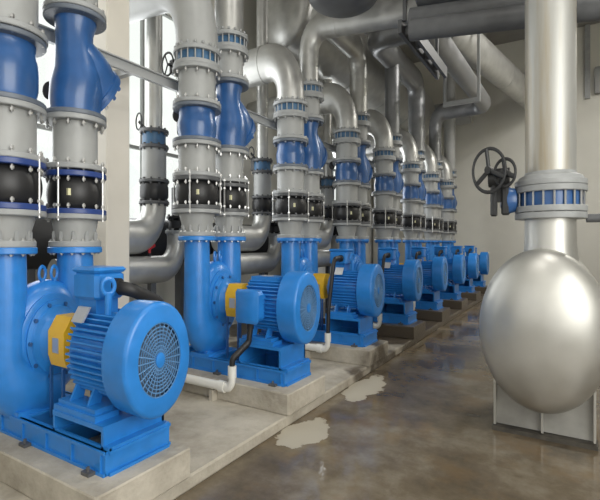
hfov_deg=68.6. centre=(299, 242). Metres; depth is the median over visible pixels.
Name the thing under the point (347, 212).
expansion joint
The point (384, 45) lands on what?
pipe
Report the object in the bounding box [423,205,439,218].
spool
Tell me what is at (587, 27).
junction box
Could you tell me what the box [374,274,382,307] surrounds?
grille
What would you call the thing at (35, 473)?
concrete plinth
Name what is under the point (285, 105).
valve
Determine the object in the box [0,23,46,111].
valve
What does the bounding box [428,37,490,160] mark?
pipe
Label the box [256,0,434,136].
duct
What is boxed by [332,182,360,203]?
spool
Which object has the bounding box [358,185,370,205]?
spool
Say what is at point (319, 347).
socket
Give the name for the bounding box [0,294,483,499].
floor slab
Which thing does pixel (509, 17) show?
pipe
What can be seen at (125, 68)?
channel
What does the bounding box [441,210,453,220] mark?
spool
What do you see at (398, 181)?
strainer
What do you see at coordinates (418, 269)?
grille
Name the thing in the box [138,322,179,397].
grille
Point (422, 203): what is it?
spool
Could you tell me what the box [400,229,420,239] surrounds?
cone
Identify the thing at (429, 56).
beam
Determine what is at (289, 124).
spool
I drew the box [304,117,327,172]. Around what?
strainer
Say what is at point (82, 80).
strainer
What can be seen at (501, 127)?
wall
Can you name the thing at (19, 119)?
spool
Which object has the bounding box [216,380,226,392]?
socket
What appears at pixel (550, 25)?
vertical pipe
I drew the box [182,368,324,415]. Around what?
concrete plinth
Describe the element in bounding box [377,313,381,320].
socket
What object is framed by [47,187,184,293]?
return elbow
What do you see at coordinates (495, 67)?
pipe
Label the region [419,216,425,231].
expansion joint
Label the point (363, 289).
pump
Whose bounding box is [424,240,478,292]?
pump
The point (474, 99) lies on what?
hanger
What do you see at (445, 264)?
grille
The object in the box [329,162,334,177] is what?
pressure gauge
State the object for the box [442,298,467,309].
concrete plinth
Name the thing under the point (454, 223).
expansion joint
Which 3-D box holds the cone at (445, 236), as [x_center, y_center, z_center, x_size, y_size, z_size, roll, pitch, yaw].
[6.357,-0.287,19.154,0.690,0.378,0.690,0,0,32]
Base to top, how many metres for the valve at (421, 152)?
0.350 m
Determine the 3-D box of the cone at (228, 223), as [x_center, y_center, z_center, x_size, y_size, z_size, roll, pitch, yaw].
[-1.123,-0.287,6.966,0.624,0.378,0.624,0,0,32]
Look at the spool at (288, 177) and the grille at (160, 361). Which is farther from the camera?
the spool at (288, 177)
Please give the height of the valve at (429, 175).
0.364 m
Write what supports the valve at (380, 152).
on the spool at (383, 165)
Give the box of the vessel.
[479,211,599,450]
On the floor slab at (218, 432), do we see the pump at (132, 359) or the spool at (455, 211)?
the pump at (132, 359)
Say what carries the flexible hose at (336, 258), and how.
attached to the conduit pipe at (320, 348)
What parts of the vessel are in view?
saddle plate, plate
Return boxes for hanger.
[443,34,479,107]
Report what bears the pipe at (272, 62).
on the valve at (285, 105)
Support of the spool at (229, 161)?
on the expansion joint at (233, 195)
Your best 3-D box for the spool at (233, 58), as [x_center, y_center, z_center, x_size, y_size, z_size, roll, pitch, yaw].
[-1.123,-2.758,6.966,0.624,0.588,0.624,0,0,32]
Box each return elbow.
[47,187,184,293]
[210,202,281,331]
[318,226,338,313]
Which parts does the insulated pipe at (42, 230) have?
support leg, support leg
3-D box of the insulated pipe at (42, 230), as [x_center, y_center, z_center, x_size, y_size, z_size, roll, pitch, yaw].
[-3.479,0.826,7.180,0.600,2.548,10.600,0,0,32]
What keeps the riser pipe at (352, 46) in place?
on the valve at (361, 116)
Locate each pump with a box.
[0,238,188,477]
[178,230,319,386]
[277,238,384,346]
[326,239,422,324]
[375,240,447,309]
[396,240,465,299]
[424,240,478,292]
[442,241,488,286]
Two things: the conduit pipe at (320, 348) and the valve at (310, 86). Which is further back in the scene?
the valve at (310, 86)
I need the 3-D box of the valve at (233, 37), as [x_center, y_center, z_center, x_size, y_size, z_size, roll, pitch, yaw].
[-1.123,-3.122,6.966,0.604,0.350,0.604,0,0,32]
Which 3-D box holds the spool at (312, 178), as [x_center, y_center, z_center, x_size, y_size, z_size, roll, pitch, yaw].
[0.185,-1.190,9.097,0.624,0.566,0.624,0,0,32]
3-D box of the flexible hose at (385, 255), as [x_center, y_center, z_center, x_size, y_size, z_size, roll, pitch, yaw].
[1.928,0.943,10.084,0.094,1.424,0.461,0,0,37]
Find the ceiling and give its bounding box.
[399,21,599,62]
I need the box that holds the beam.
[398,0,446,79]
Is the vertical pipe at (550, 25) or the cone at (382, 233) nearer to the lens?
the vertical pipe at (550, 25)
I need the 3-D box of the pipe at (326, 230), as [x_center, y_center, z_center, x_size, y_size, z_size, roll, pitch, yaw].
[0.428,-2.290,12.378,0.577,4.940,1.756,0,0,33]
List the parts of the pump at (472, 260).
frame, motor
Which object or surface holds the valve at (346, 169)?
on the spool at (345, 191)
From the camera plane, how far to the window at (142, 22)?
9.15 m
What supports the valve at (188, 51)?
on the spool at (197, 81)
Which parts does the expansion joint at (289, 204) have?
tie rod, tie rod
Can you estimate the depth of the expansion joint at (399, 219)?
13.13 m
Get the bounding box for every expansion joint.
[0,154,46,217]
[43,162,106,221]
[172,169,221,214]
[217,178,249,217]
[272,189,308,221]
[305,196,324,223]
[332,200,361,225]
[358,205,370,226]
[371,207,395,228]
[393,211,402,229]
[401,213,420,230]
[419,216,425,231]
[424,216,439,231]
[438,219,443,232]
[442,220,453,232]
[453,222,456,231]
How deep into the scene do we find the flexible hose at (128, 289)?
3.96 m
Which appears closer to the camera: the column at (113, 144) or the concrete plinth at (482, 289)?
the column at (113, 144)
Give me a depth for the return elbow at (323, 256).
12.67 m
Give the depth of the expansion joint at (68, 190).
4.57 m
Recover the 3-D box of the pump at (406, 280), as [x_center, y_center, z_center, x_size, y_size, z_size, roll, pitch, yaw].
[1.766,0.853,10.649,2.252,1.963,1.236,0,0,32]
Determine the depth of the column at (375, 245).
19.36 m
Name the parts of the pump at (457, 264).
frame, motor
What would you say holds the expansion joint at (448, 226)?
on the cone at (445, 236)
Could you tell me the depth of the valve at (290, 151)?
8.26 m
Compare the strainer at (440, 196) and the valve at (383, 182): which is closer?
the valve at (383, 182)
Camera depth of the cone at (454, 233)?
19.55 m
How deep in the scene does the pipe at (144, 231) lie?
7.36 m
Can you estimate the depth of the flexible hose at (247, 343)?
5.76 m
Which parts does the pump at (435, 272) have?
box lid, motor, frame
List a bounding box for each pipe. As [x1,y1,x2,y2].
[27,218,269,320]
[129,0,217,48]
[129,15,168,253]
[175,43,304,99]
[185,365,235,400]
[211,0,272,251]
[215,0,242,31]
[246,83,357,129]
[299,0,416,81]
[305,333,330,357]
[311,8,367,112]
[318,79,335,248]
[318,109,392,148]
[332,128,418,162]
[366,144,437,172]
[367,28,424,149]
[373,313,381,328]
[384,64,399,133]
[398,155,452,179]
[408,0,524,23]
[408,0,599,41]
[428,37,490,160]
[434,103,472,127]
[444,72,454,169]
[451,34,524,108]
[515,0,587,187]
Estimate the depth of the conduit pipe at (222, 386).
5.83 m
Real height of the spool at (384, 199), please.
0.552 m
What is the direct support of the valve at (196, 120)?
on the spool at (197, 155)
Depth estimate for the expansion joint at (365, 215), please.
10.99 m
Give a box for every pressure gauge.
[42,81,49,99]
[172,111,178,134]
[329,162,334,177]
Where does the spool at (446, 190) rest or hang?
on the valve at (447, 203)
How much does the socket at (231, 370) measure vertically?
0.154 m
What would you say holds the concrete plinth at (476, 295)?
on the floor slab at (218, 432)
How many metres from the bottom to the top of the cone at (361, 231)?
0.378 m
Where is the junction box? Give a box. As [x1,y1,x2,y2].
[585,24,599,98]
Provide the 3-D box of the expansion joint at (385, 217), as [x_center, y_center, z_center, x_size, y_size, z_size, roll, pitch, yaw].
[2.434,-0.707,12.762,0.690,0.602,0.690,0,0,32]
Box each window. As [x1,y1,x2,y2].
[37,123,51,131]
[129,13,177,212]
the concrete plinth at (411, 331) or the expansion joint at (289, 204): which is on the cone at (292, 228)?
the expansion joint at (289, 204)
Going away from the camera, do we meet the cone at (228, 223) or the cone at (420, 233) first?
the cone at (228, 223)
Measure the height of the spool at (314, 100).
0.538 m
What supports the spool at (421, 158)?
on the strainer at (422, 190)
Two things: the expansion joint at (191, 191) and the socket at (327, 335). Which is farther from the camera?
the socket at (327, 335)
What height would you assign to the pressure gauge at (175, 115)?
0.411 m
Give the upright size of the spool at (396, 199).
0.566 m
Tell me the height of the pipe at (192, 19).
1.791 m
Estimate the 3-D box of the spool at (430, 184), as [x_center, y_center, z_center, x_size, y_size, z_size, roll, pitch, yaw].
[5.049,-2.191,17.023,0.690,0.524,0.690,0,0,32]
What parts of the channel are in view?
bracket arm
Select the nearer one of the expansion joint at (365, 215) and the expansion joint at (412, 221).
the expansion joint at (365, 215)
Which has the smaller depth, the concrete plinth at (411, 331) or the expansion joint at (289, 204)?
the expansion joint at (289, 204)
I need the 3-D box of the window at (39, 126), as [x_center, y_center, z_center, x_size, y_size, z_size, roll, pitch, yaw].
[-4.699,-2.730,6.873,0.080,4.620,2.200,0,0,32]
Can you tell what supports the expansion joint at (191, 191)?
on the cone at (201, 219)
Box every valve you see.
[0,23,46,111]
[148,244,155,255]
[161,39,220,75]
[172,100,220,143]
[216,26,247,51]
[273,96,307,115]
[273,138,307,167]
[303,78,323,96]
[332,159,360,183]
[333,126,360,141]
[357,110,369,123]
[372,146,395,158]
[372,174,395,193]
[392,132,401,142]
[400,160,420,170]
[400,184,420,200]
[418,149,425,156]
[422,171,439,179]
[423,191,439,205]
[437,159,442,166]
[440,179,453,186]
[441,197,453,209]
[472,147,587,216]
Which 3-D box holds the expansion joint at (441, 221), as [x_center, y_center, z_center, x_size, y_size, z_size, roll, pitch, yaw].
[5.415,-0.693,17.620,0.624,0.588,0.624,0,0,32]
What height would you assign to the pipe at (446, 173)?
1.253 m
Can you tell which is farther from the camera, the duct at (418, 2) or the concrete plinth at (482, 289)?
the concrete plinth at (482, 289)
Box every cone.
[0,208,46,247]
[42,213,106,246]
[172,208,219,235]
[215,212,247,236]
[273,217,307,237]
[301,219,323,237]
[332,223,360,238]
[355,224,370,238]
[372,226,395,239]
[391,227,402,239]
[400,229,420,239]
[417,229,425,239]
[423,230,439,239]
[436,231,442,240]
[441,232,453,240]
[451,232,456,240]
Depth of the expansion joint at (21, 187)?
4.04 m
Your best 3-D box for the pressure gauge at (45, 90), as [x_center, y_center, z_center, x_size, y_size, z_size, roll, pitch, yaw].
[-2.728,-1.575,4.849,0.219,0.411,0.090,0,0,17]
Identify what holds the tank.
hanging from the ceiling
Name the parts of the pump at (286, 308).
volute casing, casing, guard leg, warning plate, guard leg, guard leg, box lid, frame, motor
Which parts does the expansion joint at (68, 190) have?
tie rod, tie rod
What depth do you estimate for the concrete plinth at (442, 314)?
11.94 m
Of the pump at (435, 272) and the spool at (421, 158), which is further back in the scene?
the spool at (421, 158)
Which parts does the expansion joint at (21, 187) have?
tie rod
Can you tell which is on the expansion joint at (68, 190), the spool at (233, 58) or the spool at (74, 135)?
the spool at (74, 135)
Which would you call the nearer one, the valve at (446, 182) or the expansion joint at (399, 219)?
the expansion joint at (399, 219)
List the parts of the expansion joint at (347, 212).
tie rod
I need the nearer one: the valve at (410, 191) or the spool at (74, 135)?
the spool at (74, 135)
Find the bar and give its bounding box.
[586,214,599,222]
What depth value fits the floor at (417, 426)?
4.80 m
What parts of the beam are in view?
hanger post, tie plate, rail, rail, hanger post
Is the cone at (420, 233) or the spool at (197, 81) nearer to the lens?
the spool at (197, 81)
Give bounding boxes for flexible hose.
[116,281,163,301]
[229,329,252,366]
[326,256,340,332]
[381,253,388,272]
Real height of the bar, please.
0.095 m
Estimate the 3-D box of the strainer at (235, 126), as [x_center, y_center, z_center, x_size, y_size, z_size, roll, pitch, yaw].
[-1.075,-1.981,7.043,0.624,1.078,0.806,0,0,32]
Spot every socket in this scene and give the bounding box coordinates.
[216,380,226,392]
[228,365,235,378]
[316,344,322,352]
[325,333,330,341]
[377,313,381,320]
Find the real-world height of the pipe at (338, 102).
1.253 m
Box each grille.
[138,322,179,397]
[300,285,316,330]
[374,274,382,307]
[416,267,421,293]
[444,263,446,284]
[463,261,464,277]
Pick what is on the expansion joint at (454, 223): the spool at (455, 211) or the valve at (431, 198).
the spool at (455, 211)
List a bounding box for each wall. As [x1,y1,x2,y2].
[36,0,404,324]
[414,23,599,285]
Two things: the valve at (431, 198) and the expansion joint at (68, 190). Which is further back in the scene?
the valve at (431, 198)
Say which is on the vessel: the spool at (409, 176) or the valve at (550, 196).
the valve at (550, 196)
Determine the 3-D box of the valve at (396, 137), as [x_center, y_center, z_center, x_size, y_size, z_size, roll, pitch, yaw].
[2.800,-3.122,13.358,0.604,0.350,0.604,0,0,32]
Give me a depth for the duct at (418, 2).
6.97 m
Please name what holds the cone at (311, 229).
on the pump at (363, 289)
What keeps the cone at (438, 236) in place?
on the pump at (472, 260)
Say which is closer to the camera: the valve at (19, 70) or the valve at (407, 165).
the valve at (19, 70)
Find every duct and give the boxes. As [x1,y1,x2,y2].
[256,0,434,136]
[415,0,456,6]
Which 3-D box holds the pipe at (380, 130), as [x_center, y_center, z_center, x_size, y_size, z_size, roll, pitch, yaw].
[1.315,-3.328,13.448,3.166,1.253,0.540,0,0,32]
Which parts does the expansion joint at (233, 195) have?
tie rod, tie rod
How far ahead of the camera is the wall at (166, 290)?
12.19 m
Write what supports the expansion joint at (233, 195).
on the cone at (228, 223)
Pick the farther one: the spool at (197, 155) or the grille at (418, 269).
the grille at (418, 269)
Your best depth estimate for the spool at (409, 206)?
14.65 m
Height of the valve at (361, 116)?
0.350 m
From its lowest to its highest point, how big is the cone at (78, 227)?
0.350 m
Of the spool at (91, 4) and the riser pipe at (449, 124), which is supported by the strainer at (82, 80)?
the spool at (91, 4)
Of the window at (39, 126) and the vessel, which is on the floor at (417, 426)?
the vessel
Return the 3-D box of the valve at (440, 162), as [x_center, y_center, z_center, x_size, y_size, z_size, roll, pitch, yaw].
[5.415,-3.122,17.620,0.604,0.350,0.604,0,0,32]
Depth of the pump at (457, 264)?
14.38 m
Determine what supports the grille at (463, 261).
attached to the pump at (457, 264)
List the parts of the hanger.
post, post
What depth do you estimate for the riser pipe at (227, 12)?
6.77 m
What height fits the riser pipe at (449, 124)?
6.272 m
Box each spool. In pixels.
[0,0,47,53]
[0,96,46,164]
[42,0,106,25]
[43,111,106,173]
[172,61,220,109]
[172,139,220,177]
[216,144,248,183]
[218,45,248,83]
[273,112,307,140]
[273,166,307,193]
[304,93,323,119]
[304,171,323,197]
[332,139,360,161]
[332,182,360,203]
[358,122,370,143]
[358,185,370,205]
[372,157,395,174]
[372,192,395,210]
[393,142,402,159]
[393,194,402,211]
[400,170,420,184]
[400,200,420,214]
[419,156,425,170]
[419,201,425,216]
[423,179,439,191]
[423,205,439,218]
[438,167,442,178]
[438,206,442,219]
[440,186,453,197]
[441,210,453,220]
[452,210,456,221]
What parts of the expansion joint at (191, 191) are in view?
tie rod, tie rod, tie rod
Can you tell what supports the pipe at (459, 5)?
attached to the wall
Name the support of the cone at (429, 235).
on the pump at (472, 260)
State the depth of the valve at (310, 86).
8.86 m
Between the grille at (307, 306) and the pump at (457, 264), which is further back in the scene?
the pump at (457, 264)
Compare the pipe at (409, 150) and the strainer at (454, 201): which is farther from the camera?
the strainer at (454, 201)
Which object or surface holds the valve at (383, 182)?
on the spool at (384, 199)
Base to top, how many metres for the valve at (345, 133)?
0.364 m
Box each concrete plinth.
[0,432,189,499]
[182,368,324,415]
[258,333,387,366]
[319,314,425,338]
[415,307,449,321]
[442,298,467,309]
[461,291,480,300]
[475,286,487,293]
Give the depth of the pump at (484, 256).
18.62 m
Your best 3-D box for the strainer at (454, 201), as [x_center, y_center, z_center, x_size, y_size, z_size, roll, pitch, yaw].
[6.766,-1.978,19.821,0.624,1.134,0.789,0,0,32]
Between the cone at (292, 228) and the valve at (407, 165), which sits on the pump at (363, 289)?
the cone at (292, 228)
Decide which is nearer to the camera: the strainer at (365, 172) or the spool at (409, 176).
the strainer at (365, 172)
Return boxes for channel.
[39,23,402,189]
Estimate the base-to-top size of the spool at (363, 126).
0.538 m
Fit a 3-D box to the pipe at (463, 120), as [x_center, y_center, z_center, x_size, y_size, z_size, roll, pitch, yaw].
[6.753,-6.300,21.903,3.400,1.169,0.835,0,0,32]
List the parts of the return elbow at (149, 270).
support leg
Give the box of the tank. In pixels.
[309,0,376,17]
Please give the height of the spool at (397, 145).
0.538 m
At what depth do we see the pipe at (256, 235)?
10.02 m
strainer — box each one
[42,2,120,122]
[215,77,255,151]
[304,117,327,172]
[357,142,372,185]
[393,158,403,194]
[418,170,425,201]
[437,179,443,206]
[452,186,456,210]
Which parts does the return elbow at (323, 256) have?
support leg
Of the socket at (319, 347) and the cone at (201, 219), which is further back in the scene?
the socket at (319, 347)
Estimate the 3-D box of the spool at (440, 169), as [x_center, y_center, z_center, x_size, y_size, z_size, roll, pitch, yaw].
[5.415,-2.758,17.620,0.624,0.538,0.624,0,0,32]
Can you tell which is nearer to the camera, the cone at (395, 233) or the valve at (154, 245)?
the valve at (154, 245)
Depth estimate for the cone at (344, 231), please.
10.43 m
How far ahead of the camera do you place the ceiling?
20.38 m
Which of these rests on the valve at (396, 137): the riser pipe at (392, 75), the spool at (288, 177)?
the riser pipe at (392, 75)
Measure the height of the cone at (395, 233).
0.378 m
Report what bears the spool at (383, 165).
on the valve at (383, 182)
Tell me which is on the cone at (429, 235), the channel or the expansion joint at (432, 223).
the expansion joint at (432, 223)
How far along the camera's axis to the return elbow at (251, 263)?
9.98 m
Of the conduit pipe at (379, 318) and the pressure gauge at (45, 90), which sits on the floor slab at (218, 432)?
the conduit pipe at (379, 318)
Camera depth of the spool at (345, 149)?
10.39 m
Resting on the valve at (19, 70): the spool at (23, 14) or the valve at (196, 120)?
the spool at (23, 14)
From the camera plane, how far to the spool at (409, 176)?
14.65 m
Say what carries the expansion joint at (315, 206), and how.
on the cone at (311, 229)
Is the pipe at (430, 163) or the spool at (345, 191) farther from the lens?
the pipe at (430, 163)
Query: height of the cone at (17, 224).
0.350 m
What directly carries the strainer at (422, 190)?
on the spool at (422, 203)
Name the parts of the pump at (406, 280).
volute casing, casing, frame, box lid, name plate, motor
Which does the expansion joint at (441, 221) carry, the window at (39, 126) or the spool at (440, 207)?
the spool at (440, 207)
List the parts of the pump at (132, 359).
volute casing, guard leg, casing, warning plate, guard leg, name plate, frame, motor, box lid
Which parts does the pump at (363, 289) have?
volute casing, casing, guard leg, frame, name plate, box lid, motor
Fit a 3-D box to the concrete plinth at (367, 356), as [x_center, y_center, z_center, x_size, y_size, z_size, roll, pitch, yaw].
[0.349,1.967,8.503,2.500,0.266,0.940,0,0,32]
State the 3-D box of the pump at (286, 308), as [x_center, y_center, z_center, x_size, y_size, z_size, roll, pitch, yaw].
[-0.849,0.826,6.387,2.252,2.016,1.236,0,0,32]
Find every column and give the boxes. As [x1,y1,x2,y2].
[93,0,128,308]
[373,168,377,263]
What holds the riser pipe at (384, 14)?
on the valve at (310, 86)
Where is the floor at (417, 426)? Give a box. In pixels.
[174,300,599,499]
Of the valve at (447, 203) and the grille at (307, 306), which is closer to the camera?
the grille at (307, 306)

